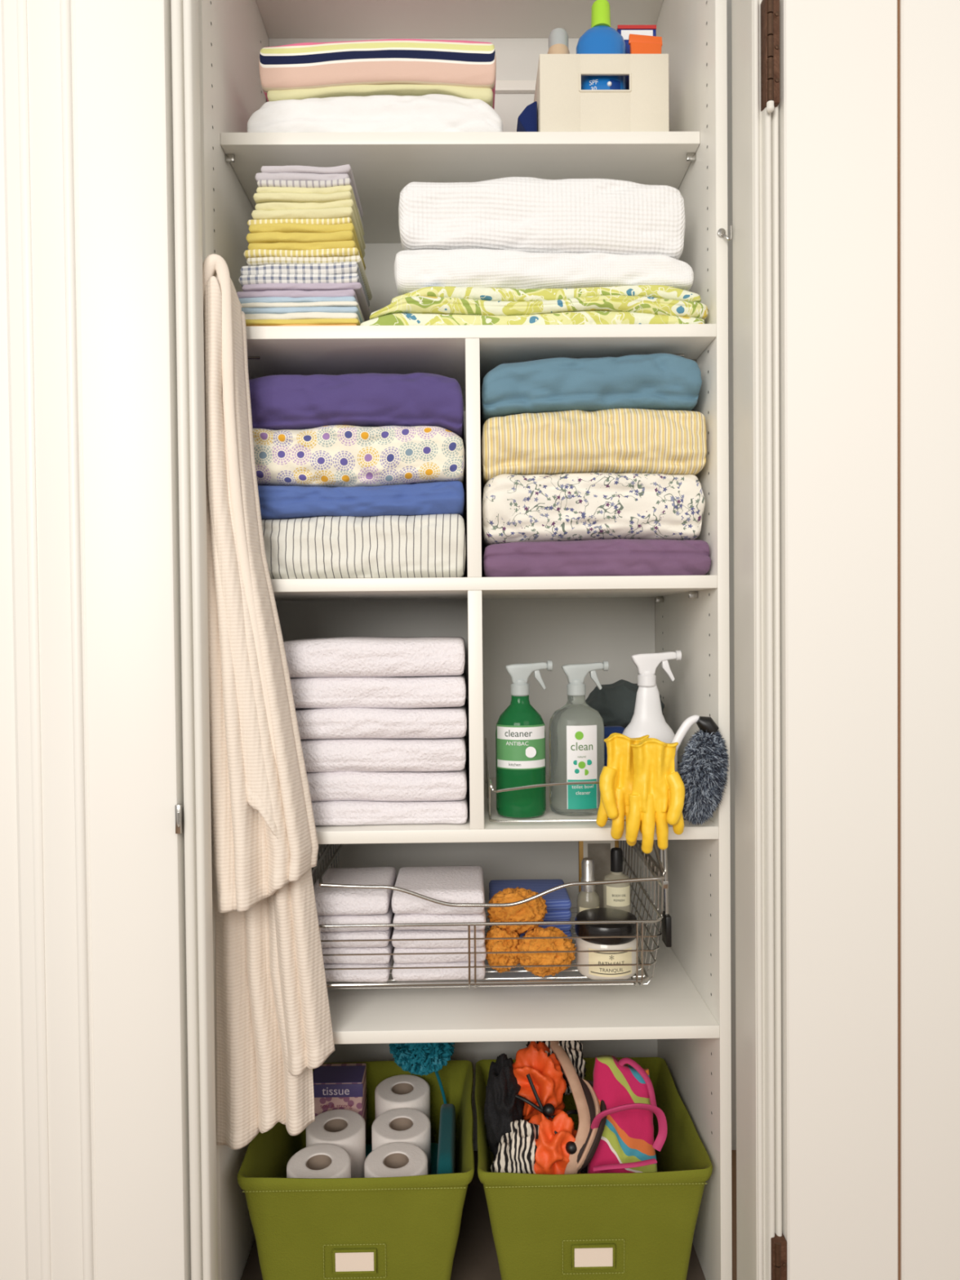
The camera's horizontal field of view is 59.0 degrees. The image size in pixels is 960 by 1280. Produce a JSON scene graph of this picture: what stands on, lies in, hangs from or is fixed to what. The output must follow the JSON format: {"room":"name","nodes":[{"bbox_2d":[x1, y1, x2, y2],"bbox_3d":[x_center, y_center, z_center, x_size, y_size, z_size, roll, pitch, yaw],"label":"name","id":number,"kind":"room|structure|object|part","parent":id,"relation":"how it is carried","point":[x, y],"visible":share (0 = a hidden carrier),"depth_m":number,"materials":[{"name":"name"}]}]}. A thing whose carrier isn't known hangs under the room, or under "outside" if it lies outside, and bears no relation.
{"room":"linen closet","nodes":[
{"label":"linen closet","id":0,"kind":"room"},
{"bbox_2d":[170,0,217,1279],"bbox_3d":[-0.432,-0.198,1.224,0.091,2.600,0.110,-1,1,-1],"label":"trim","id":1,"kind":"structure","parent":0,"point":[184,13],"depth_m":1.18,"materials":[{"name":"paint"}]},
{"bbox_2d":[0,0,191,1279],"bbox_3d":[-0.720,-0.125,1.181,0.593,2.440,0.040,-1,1,-1],"label":"door","id":2,"kind":"structure","parent":1,"relation":"attached to","point":[95,1135],"depth_m":1.18,"materials":[{"name":"paint"}]},
{"bbox_2d":[174,804,182,833],"bbox_3d":[-0.417,0.248,1.173,0.008,0.040,0.015,-1,1,-1],"label":"door hinge","id":3,"kind":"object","parent":2,"relation":"attached to","point":[178,807],"depth_m":1.17,"materials":[{"name":"silver metal"}]},
{"bbox_2d":[202,253,334,1149],"bbox_3d":[-0.336,0.091,1.255,0.205,1.361,0.118,0,1,16],"label":"robe","id":4,"kind":"object","parent":1,"relation":"hanging from","point":[274,1026],"visible":0.94,"depth_m":1.23,"materials":[{"name":"beige fabric"}]},
{"bbox_3d":[-0.331,0.535,1.291,0.152,0.471,0.049,-1,1,-1],"label":"robe panel","id":5,"kind":"part","parent":4,"relation":"part of","materials":[{"name":"beige fabric"}]},
{"bbox_3d":[-0.269,0.473,1.268,0.097,0.349,0.040,-1,1,-1],"label":"robe panel","id":6,"kind":"part","parent":4,"relation":"part of","materials":[{"name":"beige fabric"}]},
{"bbox_2d":[324,946,395,982],"bbox_3d":[-0.210,0.529,1.423,0.129,0.028,0.168,-1,1,-1],"label":"towel","id":7,"kind":"object","parent":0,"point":[378,975],"depth_m":1.34,"materials":[{"name":"white fabric"}]},
{"bbox_2d":[391,960,484,981],"bbox_3d":[-0.067,0.528,1.425,0.148,0.028,0.169,-1,1,-1],"label":"towel","id":8,"kind":"object","parent":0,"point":[431,974],"depth_m":1.34,"materials":[{"name":"white fabric"}]},
{"bbox_2d":[726,0,736,1150],"bbox_3d":[-0.025,-0.213,1.814,1.200,2.600,0.085,-1,1,-1],"label":"door frame","id":9,"kind":"structure","parent":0,"point":[728,2],"depth_m":1.78,"materials":[{"name":"white paint"}]},
{"bbox_2d":[731,1150,737,1279],"bbox_3d":[0.010,1.143,0.121,4.000,0.050,3.600,-1,1,-1],"label":"floor","id":10,"kind":"structure","parent":0,"point":[733,1152],"depth_m":1.61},
{"bbox_2d":[198,0,732,1279],"bbox_3d":[-0.026,-0.108,1.528,0.811,2.400,0.460,-1,1,-1],"label":"shelving unit","id":11,"kind":"object","parent":10,"relation":"on","point":[682,1017],"visible":0.39,"depth_m":1.42,"materials":[{"name":"white laminate"}]},
{"bbox_3d":[-0.422,-0.104,1.523,0.018,2.400,0.460,-1,1,-1],"label":"panel","id":12,"kind":"part","parent":11,"relation":"part of","materials":[{"name":"white laminate"}]},
{"bbox_2d":[236,164,372,326],"bbox_3d":[-0.285,-0.607,1.387,0.200,0.258,0.168,-1,1,-1],"label":"napkin stack","id":13,"kind":"object","parent":11,"relation":"on","point":[304,255],"visible":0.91,"depth_m":1.31,"materials":[{"name":"yellow fabric"}]},
{"bbox_2d":[237,1060,474,1279],"bbox_3d":[-0.196,0.944,1.488,0.373,0.239,0.355,-1,1,-1],"label":"fabric bin","id":14,"kind":"object","parent":11,"relation":"on","point":[401,1228],"visible":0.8,"depth_m":1.32,"materials":[{"name":"green fabric"}]},
{"bbox_2d":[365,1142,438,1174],"bbox_3d":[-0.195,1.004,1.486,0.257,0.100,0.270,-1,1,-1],"label":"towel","id":15,"kind":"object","parent":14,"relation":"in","point":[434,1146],"visible":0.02,"depth_m":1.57,"materials":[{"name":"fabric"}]},
{"bbox_2d":[286,1143,351,1177],"bbox_3d":[-0.263,0.901,1.387,0.103,0.100,0.103,-1,1,-1],"label":"toilet paper roll","id":16,"kind":"object","parent":15,"relation":"on","point":[320,1160],"visible":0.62,"depth_m":1.39,"materials":[{"name":"white paper"}]},
{"bbox_2d":[306,1109,365,1177],"bbox_3d":[-0.253,0.901,1.492,0.103,0.100,0.103,-1,1,-1],"label":"toilet paper roll","id":17,"kind":"object","parent":15,"relation":"on","point":[345,1129],"visible":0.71,"depth_m":1.47,"materials":[{"name":"white paper"}]},
{"bbox_2d":[312,1062,367,1139],"bbox_3d":[-0.264,0.879,1.589,0.099,0.141,0.072,-1,1,-1],"label":"tissue box","id":18,"kind":"object","parent":15,"relation":"on","point":[335,1086],"visible":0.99,"depth_m":1.55,"materials":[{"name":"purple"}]},
{"bbox_2d":[364,1142,427,1177],"bbox_3d":[-0.137,0.899,1.388,0.103,0.100,0.103,-1,1,-1],"label":"toilet paper roll","id":19,"kind":"object","parent":15,"relation":"on","point":[395,1159],"visible":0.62,"depth_m":1.39,"materials":[{"name":"white paper"}]},
{"bbox_2d":[371,1107,431,1174],"bbox_3d":[-0.138,0.899,1.493,0.103,0.100,0.103,-1,1,-1],"label":"toilet paper roll","id":20,"kind":"object","parent":15,"relation":"on","point":[411,1126],"visible":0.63,"depth_m":1.48,"materials":[{"name":"white paper"}]},
{"bbox_2d":[374,1074,430,1119],"bbox_3d":[-0.145,0.892,1.598,0.103,0.100,0.103,-1,1,-1],"label":"toilet paper roll","id":21,"kind":"object","parent":15,"relation":"on","point":[404,1091],"visible":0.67,"depth_m":1.58,"materials":[{"name":"white paper"}]},
{"bbox_2d":[388,1042,454,1103],"bbox_3d":[-0.104,0.813,1.570,0.125,0.240,0.110,-1,1,-21],"label":"duster","id":22,"kind":"object","parent":14,"relation":"in","point":[421,1059],"visible":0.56,"depth_m":1.53,"materials":[{"name":"teal fabric"}]},
{"bbox_2d":[436,1103,455,1173],"bbox_3d":[-0.058,0.898,1.474,0.028,0.104,0.224,-1,1,-1],"label":"handle","id":23,"kind":"object","parent":14,"relation":"in","point":[446,1139],"visible":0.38,"depth_m":1.44,"materials":[{"name":"plastic"}]},
{"bbox_2d":[248,372,466,578],"bbox_3d":[-0.209,-0.260,1.462,0.368,0.327,0.317,-1,1,-1],"label":"sheets","id":24,"kind":"object","parent":11,"relation":"on","point":[358,475],"visible":0.82,"depth_m":1.31,"materials":[{"name":"fabric"}]},
{"bbox_2d":[247,93,502,132],"bbox_3d":[-0.175,-0.864,1.521,0.423,0.086,0.283,-1,1,-1],"label":"towel","id":25,"kind":"object","parent":11,"relation":"on","point":[430,113],"visible":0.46,"depth_m":1.39,"materials":[{"name":"fabric"}]},
{"bbox_2d":[258,39,496,109],"bbox_3d":[-0.169,-0.939,1.517,0.387,0.096,0.273,-1,1,-1],"label":"folded blankets","id":26,"kind":"object","parent":25,"relation":"on","point":[466,69],"visible":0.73,"depth_m":1.38,"materials":[{"name":"pink fabric"}]},
{"bbox_2d":[266,84,493,107],"bbox_3d":[-0.166,-0.904,1.524,0.373,0.026,0.260,-1,1,-1],"label":"towel","id":27,"kind":"object","parent":25,"relation":"on","point":[484,92],"depth_m":1.40,"materials":[{"name":"yellow fabric"}]},
{"bbox_2d":[283,636,467,825],"bbox_3d":[-0.176,0.142,1.479,0.306,0.295,0.325,-1,1,-1],"label":"bath towels","id":28,"kind":"object","parent":11,"relation":"on","point":[382,721],"visible":0.89,"depth_m":1.32,"materials":[{"name":"white fabric"}]},
{"bbox_2d":[300,733,466,772],"bbox_3d":[-0.173,0.179,1.480,0.298,0.054,0.322,-1,1,-1],"label":"towel","id":29,"kind":"object","parent":28,"relation":"on","point":[322,753],"depth_m":1.32,"materials":[{"name":"white fabric"}]},
{"bbox_3d":[-0.036,-1.225,1.498,0.775,0.024,0.440,-1,1,-1],"label":"panel","id":30,"kind":"part","parent":11,"relation":"part of","materials":[{"name":"white laminate"}]},
{"bbox_3d":[-0.033,-0.814,1.548,0.774,0.020,0.355,-1,1,-1],"label":"shelf","id":31,"kind":"part","parent":11,"relation":"part of","materials":[{"name":"white laminate"}]},
{"bbox_3d":[-0.028,-0.112,1.748,0.775,2.400,0.020,-1,1,-1],"label":"panel","id":32,"kind":"part","parent":11,"relation":"part of","materials":[{"name":"white wood"}]},
{"bbox_3d":[-0.014,1.077,1.545,0.775,0.030,0.430,-1,1,-1],"label":"shelf","id":33,"kind":"part","parent":11,"relation":"part of","materials":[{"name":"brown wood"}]},
{"bbox_3d":[-0.029,-0.473,1.511,0.775,0.020,0.440,-1,1,-1],"label":"shelf","id":34,"kind":"part","parent":11,"relation":"part of","materials":[{"name":"white laminate"}]},
{"bbox_2d":[311,840,671,989],"bbox_3d":[0.003,0.426,1.510,0.588,0.238,0.402,-1,1,-1],"label":"wire basket","id":35,"kind":"object","parent":11,"relation":"on","point":[660,872],"visible":0.62,"depth_m":1.32,"materials":[{"name":"silver metal"}]},
{"bbox_2d":[313,866,396,982],"bbox_3d":[-0.210,0.471,1.424,0.131,0.146,0.171,-1,1,-1],"label":"towel stack","id":36,"kind":"object","parent":35,"relation":"in","point":[335,905],"visible":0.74,"depth_m":1.35,"materials":[{"name":"white fabric"}]},
{"bbox_2d":[313,866,396,915],"bbox_3d":[-0.211,0.419,1.423,0.129,0.042,0.165,-1,1,-1],"label":"towel","id":37,"kind":"object","parent":36,"relation":"on","point":[330,901],"depth_m":1.35,"materials":[{"name":"white fabric"}]},
{"bbox_2d":[317,898,393,932],"bbox_3d":[-0.209,0.451,1.425,0.129,0.027,0.167,-1,1,-1],"label":"towel","id":38,"kind":"object","parent":36,"relation":"on","point":[384,915],"depth_m":1.35,"materials":[{"name":"white fabric"}]},
{"bbox_2d":[320,912,395,947],"bbox_3d":[-0.211,0.477,1.423,0.129,0.026,0.166,-1,1,-1],"label":"towel","id":39,"kind":"object","parent":36,"relation":"on","point":[386,932],"depth_m":1.34,"materials":[{"name":"white fabric"}]},
{"bbox_2d":[321,926,394,964],"bbox_3d":[-0.208,0.502,1.426,0.129,0.027,0.167,-1,1,-1],"label":"towel","id":40,"kind":"object","parent":36,"relation":"on","point":[346,947],"depth_m":1.35,"materials":[{"name":"white fabric"}]},
{"bbox_2d":[391,865,486,981],"bbox_3d":[-0.066,0.470,1.425,0.150,0.144,0.172,-1,1,-1],"label":"towel stack","id":41,"kind":"object","parent":35,"relation":"in","point":[451,884],"visible":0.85,"depth_m":1.35,"materials":[{"name":"white fabric"}]},
{"bbox_2d":[391,865,484,914],"bbox_3d":[-0.068,0.417,1.424,0.148,0.040,0.166,-1,1,-1],"label":"towel","id":42,"kind":"object","parent":41,"relation":"on","point":[451,884],"depth_m":1.36,"materials":[{"name":"white fabric"}]},
{"bbox_2d":[391,928,484,947],"bbox_3d":[-0.067,0.476,1.425,0.148,0.025,0.166,-1,1,-1],"label":"towel","id":43,"kind":"object","parent":41,"relation":"on","point":[397,933],"depth_m":1.35,"materials":[{"name":"white fabric"}]},
{"bbox_2d":[392,895,485,930],"bbox_3d":[-0.066,0.450,1.428,0.148,0.027,0.165,-1,1,-1],"label":"towel","id":44,"kind":"object","parent":41,"relation":"on","point":[436,914],"depth_m":1.35,"materials":[{"name":"white fabric"}]},
{"bbox_2d":[393,928,486,963],"bbox_3d":[-0.065,0.501,1.428,0.148,0.028,0.168,-1,1,-1],"label":"towel","id":45,"kind":"object","parent":41,"relation":"on","point":[461,945],"depth_m":1.35,"materials":[{"name":"white fabric"}]},
{"bbox_2d":[484,925,519,973],"bbox_3d":[0.037,0.500,1.385,0.065,0.079,0.080,-1,1,-1],"label":"sea sponge","id":46,"kind":"object","parent":35,"relation":"in","point":[491,945],"visible":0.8,"depth_m":1.36,"materials":[{"name":"orange"}]},
{"bbox_2d":[486,886,547,934],"bbox_3d":[0.061,0.445,1.393,0.100,0.074,0.080,-1,1,-1],"label":"sea sponge","id":47,"kind":"object","parent":46,"relation":"on","point":[535,910],"visible":0.84,"depth_m":1.37,"materials":[{"name":"orange"}]},
{"bbox_2d":[488,879,571,937],"bbox_3d":[0.088,0.493,1.525,0.140,0.092,0.130,-1,1,-1],"label":"washcloths","id":48,"kind":"object","parent":35,"relation":"in","point":[558,903],"visible":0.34,"depth_m":1.49,"materials":[{"name":"blue fabric"}]},
{"bbox_2d":[516,926,576,977],"bbox_3d":[0.106,0.500,1.366,0.098,0.078,0.075,-1,1,-1],"label":"sea sponge","id":49,"kind":"object","parent":35,"relation":"in","point":[524,944],"visible":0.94,"depth_m":1.34,"materials":[{"name":"orange"}]},
{"bbox_2d":[577,857,599,913],"bbox_3d":[0.189,0.461,1.481,0.040,0.158,0.040,-1,1,-1],"label":"pump bottle","id":50,"kind":"object","parent":35,"relation":"in","point":[588,898],"visible":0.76,"depth_m":1.47,"materials":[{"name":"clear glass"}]},
{"bbox_2d":[578,840,618,907],"bbox_3d":[0.220,0.446,1.569,0.074,0.182,0.010,-1,1,-1],"label":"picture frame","id":51,"kind":"object","parent":35,"relation":"in","point":[599,851],"visible":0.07,"depth_m":1.56,"materials":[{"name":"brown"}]},
{"bbox_2d":[574,907,636,979],"bbox_3d":[0.207,0.497,1.390,0.102,0.089,0.102,-1,1,-1],"label":"jar","id":52,"kind":"object","parent":35,"relation":"in","point":[600,972],"visible":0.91,"depth_m":1.35,"materials":[{"name":"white glass"}]},
{"bbox_2d":[603,847,631,912],"bbox_3d":[0.238,0.451,1.476,0.047,0.176,0.048,-1,1,-1],"label":"perfume bottle","id":53,"kind":"object","parent":35,"relation":"in","point":[616,895],"visible":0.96,"depth_m":1.46,"materials":[{"name":"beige glass"}]},
{"bbox_3d":[-0.025,-0.090,1.518,0.775,0.020,0.440,-1,1,-1],"label":"shelf","id":54,"kind":"part","parent":11,"relation":"part of","materials":[{"name":"white laminate"}]},
{"bbox_3d":[-0.038,-1.116,1.714,0.775,0.020,0.012,-1,1,-1],"label":"wall rail","id":55,"kind":"part","parent":11,"relation":"part of","materials":[{"name":"white laminate"}]},
{"bbox_3d":[-0.022,0.297,1.526,0.775,0.020,0.440,-1,1,-1],"label":"shelf","id":56,"kind":"part","parent":11,"relation":"part of","materials":[{"name":"white laminate"}]},
{"bbox_3d":[-0.019,0.607,1.531,0.775,0.020,0.440,-1,1,-1],"label":"shelf","id":57,"kind":"part","parent":11,"relation":"part of","materials":[{"name":"white laminate"}]},
{"bbox_2d":[495,660,552,818],"bbox_3d":[0.073,0.161,1.396,0.095,0.254,0.071,-1,1,-1],"label":"spray bottle","id":58,"kind":"object","parent":11,"relation":"on","point":[520,731],"visible":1,"depth_m":1.37,"materials":[{"name":"green plastic"}]},
{"bbox_2d":[516,101,537,132],"bbox_3d":[0.079,-0.863,1.501,0.033,0.078,0.170,-1,1,-1],"label":"pouch","id":59,"kind":"object","parent":11,"relation":"on","point":[527,119],"visible":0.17,"depth_m":1.42,"materials":[{"name":"fabric"}]},
{"bbox_2d":[360,284,708,325],"bbox_3d":[0.082,-0.518,1.452,0.543,0.070,0.305,-1,1,-1],"label":"sheet","id":60,"kind":"object","parent":11,"relation":"on","point":[635,304],"visible":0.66,"depth_m":1.31,"materials":[{"name":"fabric"}]},
{"bbox_2d":[394,177,693,296],"bbox_3d":[0.099,-0.641,1.457,0.471,0.183,0.285,-1,1,-1],"label":"blanket","id":61,"kind":"object","parent":60,"relation":"on","point":[517,233],"visible":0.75,"depth_m":1.32,"materials":[{"name":"white fabric"}]},
{"bbox_2d":[394,248,693,296],"bbox_3d":[0.100,-0.586,1.458,0.471,0.073,0.283,-1,1,-1],"label":"blanket","id":62,"kind":"object","parent":60,"relation":"on","point":[414,268],"depth_m":1.32,"materials":[{"name":"white fabric"}]},
{"bbox_2d":[548,660,608,815],"bbox_3d":[0.164,0.161,1.410,0.100,0.252,0.067,-1,1,-1],"label":"spray bottle","id":63,"kind":"object","parent":11,"relation":"on","point":[576,729],"visible":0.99,"depth_m":1.39,"materials":[{"name":"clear plastic"}]},
{"bbox_2d":[484,737,686,822],"bbox_3d":[0.180,0.237,1.495,0.338,0.088,0.345,-1,1,-1],"label":"wire tray","id":64,"kind":"object","parent":11,"relation":"on","point":[487,768],"visible":0.49,"depth_m":1.32,"materials":[{"name":"silver metal"}]},
{"bbox_2d":[475,1057,712,1279],"bbox_3d":[0.179,0.941,1.493,0.373,0.239,0.355,-1,1,-1],"label":"fabric bin","id":65,"kind":"object","parent":11,"relation":"on","point":[637,1225],"visible":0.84,"depth_m":1.32,"materials":[{"name":"green fabric"}]},
{"bbox_2d":[484,1053,524,1156],"bbox_3d":[0.041,0.803,1.456,0.068,0.183,0.136,-1,1,-1],"label":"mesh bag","id":66,"kind":"object","parent":65,"relation":"in","point":[501,1108],"visible":0.8,"depth_m":1.42,"materials":[{"name":"black fabric"}]},
{"bbox_2d":[490,1040,586,1173],"bbox_3d":[0.107,0.814,1.452,0.118,0.233,0.258,0,1,21],"label":"fabric","id":67,"kind":"object","parent":65,"relation":"in","point":[517,1149],"visible":0.34,"depth_m":1.36,"materials":[{"name":"fabric"}]},
{"bbox_2d":[512,1040,580,1174],"bbox_3d":[0.109,0.798,1.429,0.110,0.203,0.196,-1,1,-15],"label":"drawstring bag","id":68,"kind":"object","parent":65,"relation":"in","point":[541,1081],"visible":0.78,"depth_m":1.41,"materials":[{"name":"fabric"}]},
{"bbox_2d":[550,1040,606,1173],"bbox_3d":[0.165,0.782,1.424,0.088,0.149,0.174,-1,1,-1],"label":"sandal","id":69,"kind":"object","parent":65,"relation":"in","point":[587,1141],"visible":0.91,"depth_m":1.38,"materials":[{"name":"beige leather"}]},
{"bbox_2d":[586,1055,666,1173],"bbox_3d":[0.236,0.794,1.389,0.131,0.170,0.138,-1,1,-1],"label":"tote","id":70,"kind":"object","parent":65,"relation":"in","point":[627,1144],"visible":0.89,"depth_m":1.39,"materials":[{"name":"pink fabric"}]},
{"bbox_2d":[480,353,711,577],"bbox_3d":[0.179,-0.277,1.465,0.356,0.358,0.318,-1,1,-1],"label":"sheets","id":71,"kind":"object","parent":11,"relation":"on","point":[589,467],"visible":0.94,"depth_m":1.32,"materials":[{"name":"fabric"}]},
{"bbox_2d":[533,53,668,131],"bbox_3d":[0.202,-0.894,1.521,0.212,0.137,0.263,-1,1,-1],"label":"storage box","id":72,"kind":"object","parent":11,"relation":"on","point":[562,105],"visible":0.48,"depth_m":1.39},
{"bbox_2d":[547,27,569,53],"bbox_3d":[0.133,-0.927,1.435,0.038,0.195,0.038,-1,1,-1],"label":"lotion bottle","id":73,"kind":"object","parent":72,"relation":"in","point":[558,37],"visible":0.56,"depth_m":1.42,"materials":[{"name":"beige plastic"}]},
{"bbox_2d":[576,0,626,89],"bbox_3d":[0.204,-0.949,1.427,0.084,0.238,0.054,-1,1,-1],"label":"bottle","id":74,"kind":"object","parent":72,"relation":"in","point":[601,38],"visible":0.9,"depth_m":1.41,"materials":[{"name":"blue plastic"}]},
{"bbox_2d":[616,25,656,89],"bbox_3d":[0.268,-0.940,1.453,0.066,0.211,0.017,-1,1,-1],"label":"box","id":75,"kind":"object","parent":72,"relation":"in","point":[624,31],"visible":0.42,"depth_m":1.44,"materials":[{"name":"blue"}]},
{"bbox_2d":[628,34,662,53],"bbox_3d":[0.275,-0.919,1.412,0.056,0.172,0.010,-1,1,-1],"label":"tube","id":76,"kind":"object","parent":72,"relation":"in","point":[638,44],"visible":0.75,"depth_m":1.41,"materials":[{"name":"orange plastic"}]},
{"bbox_2d":[604,725,624,766],"bbox_3d":[0.233,0.218,1.526,0.070,0.125,0.043,-1,1,-1],"label":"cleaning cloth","id":77,"kind":"object","parent":11,"relation":"on","point":[608,730],"visible":0.18,"depth_m":1.51,"materials":[{"name":"fabric"}]},
{"bbox_2d":[595,733,648,846],"bbox_3d":[0.218,0.228,1.290,0.081,0.172,0.039,-1,1,-14],"label":"glove","id":78,"kind":"object","parent":11,"relation":"on","point":[615,779],"visible":0.65,"depth_m":1.28,"materials":[{"name":"yellow rubber"}]},
{"bbox_2d":[585,679,664,728],"bbox_3d":[0.272,0.174,1.623,0.154,0.200,0.114,-1,1,-1],"label":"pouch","id":79,"kind":"object","parent":11,"relation":"on","point":[615,702],"visible":0.39,"depth_m":1.57,"materials":[{"name":"grey fabric"}]},
{"bbox_2d":[622,650,681,771],"bbox_3d":[0.289,0.151,1.442,0.105,0.266,0.061,-1,1,-1],"label":"spray bottle","id":80,"kind":"object","parent":11,"relation":"on","point":[647,718],"visible":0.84,"depth_m":1.43,"materials":[{"name":"white plastic"}]},
{"bbox_2d":[625,737,684,853],"bbox_3d":[0.261,0.232,1.263,0.086,0.171,0.038,0,1,16],"label":"glove","id":81,"kind":"object","parent":11,"relation":"on","point":[657,797],"visible":1,"depth_m":1.25,"materials":[{"name":"yellow rubber"}]},
{"bbox_3d":[0.371,-0.111,1.533,0.018,2.400,0.460,-1,1,-1],"label":"panel","id":82,"kind":"part","parent":11,"relation":"part of","materials":[{"name":"white laminate"}]},
{"bbox_2d":[671,715,729,825],"bbox_3d":[0.330,0.200,1.294,0.102,0.168,0.060,-1,1,-1],"label":"microfiber duster","id":83,"kind":"object","parent":11,"relation":"on","point":[703,770],"visible":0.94,"depth_m":1.28,"materials":[{"name":"grey fabric"}]},
{"bbox_2d":[717,225,732,240],"bbox_3d":[0.371,-0.614,1.286,0.011,0.023,0.023,-2,1,-44],"label":"wall hook","id":84,"kind":"object","parent":11,"relation":"attached to","point":[721,233],"visible":1,"depth_m":1.28,"materials":[{"name":"silver metal"}]},
{"bbox_2d":[731,0,782,1279],"bbox_3d":[0.403,-0.206,1.242,0.038,2.600,0.109,-1,1,-1],"label":"door frame","id":85,"kind":"structure","parent":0,"point":[755,132],"depth_m":1.21,"materials":[{"name":"paint"}]},
{"bbox_2d":[760,0,779,113],"bbox_3d":[0.403,-0.809,1.177,0.020,0.164,0.028,-1,1,-1],"label":"door hinge","id":86,"kind":"object","parent":85,"relation":"attached to","point":[770,9],"visible":1,"depth_m":1.17,"materials":[{"name":"metal"}]},
{"bbox_2d":[770,1232,786,1279],"bbox_3d":[0.425,0.938,1.209,0.020,0.178,0.028,-1,1,-1],"label":"door hinge","id":87,"kind":"object","parent":85,"relation":"attached to","point":[778,1244],"visible":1,"depth_m":1.20,"materials":[{"name":"metal"}]},
{"bbox_2d":[778,0,897,1279],"bbox_3d":[0.503,-0.137,1.199,0.158,2.440,0.040,-1,1,-1],"label":"leaf","id":88,"kind":"object","parent":85,"relation":"attached to","point":[838,425],"visible":1,"depth_m":1.18,"materials":[{"name":"paint"}]},
{"bbox_2d":[897,0,900,1279],"bbox_3d":[0.584,-0.138,1.203,0.006,2.440,0.033,-1,1,-1],"label":"seam","id":89,"kind":"object","parent":88,"relation":"attached to","point":[898,1],"visible":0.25,"depth_m":1.18,"materials":[{"name":"brown wood"}]},
{"bbox_3d":[1.532,-0.218,1.263,0.900,2.600,0.065,-1,1,-1],"label":"wall","id":90,"kind":"structure","parent":0,"visible":0},
{"bbox_2d":[899,0,959,1279],"bbox_3d":[0.835,-0.140,1.203,0.497,2.440,0.040,-1,1,-1],"label":"leaf","id":91,"kind":"object","parent":90,"relation":"attached to","point":[930,29],"visible":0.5,"depth_m":1.18,"materials":[{"name":"paint"}]}
]}

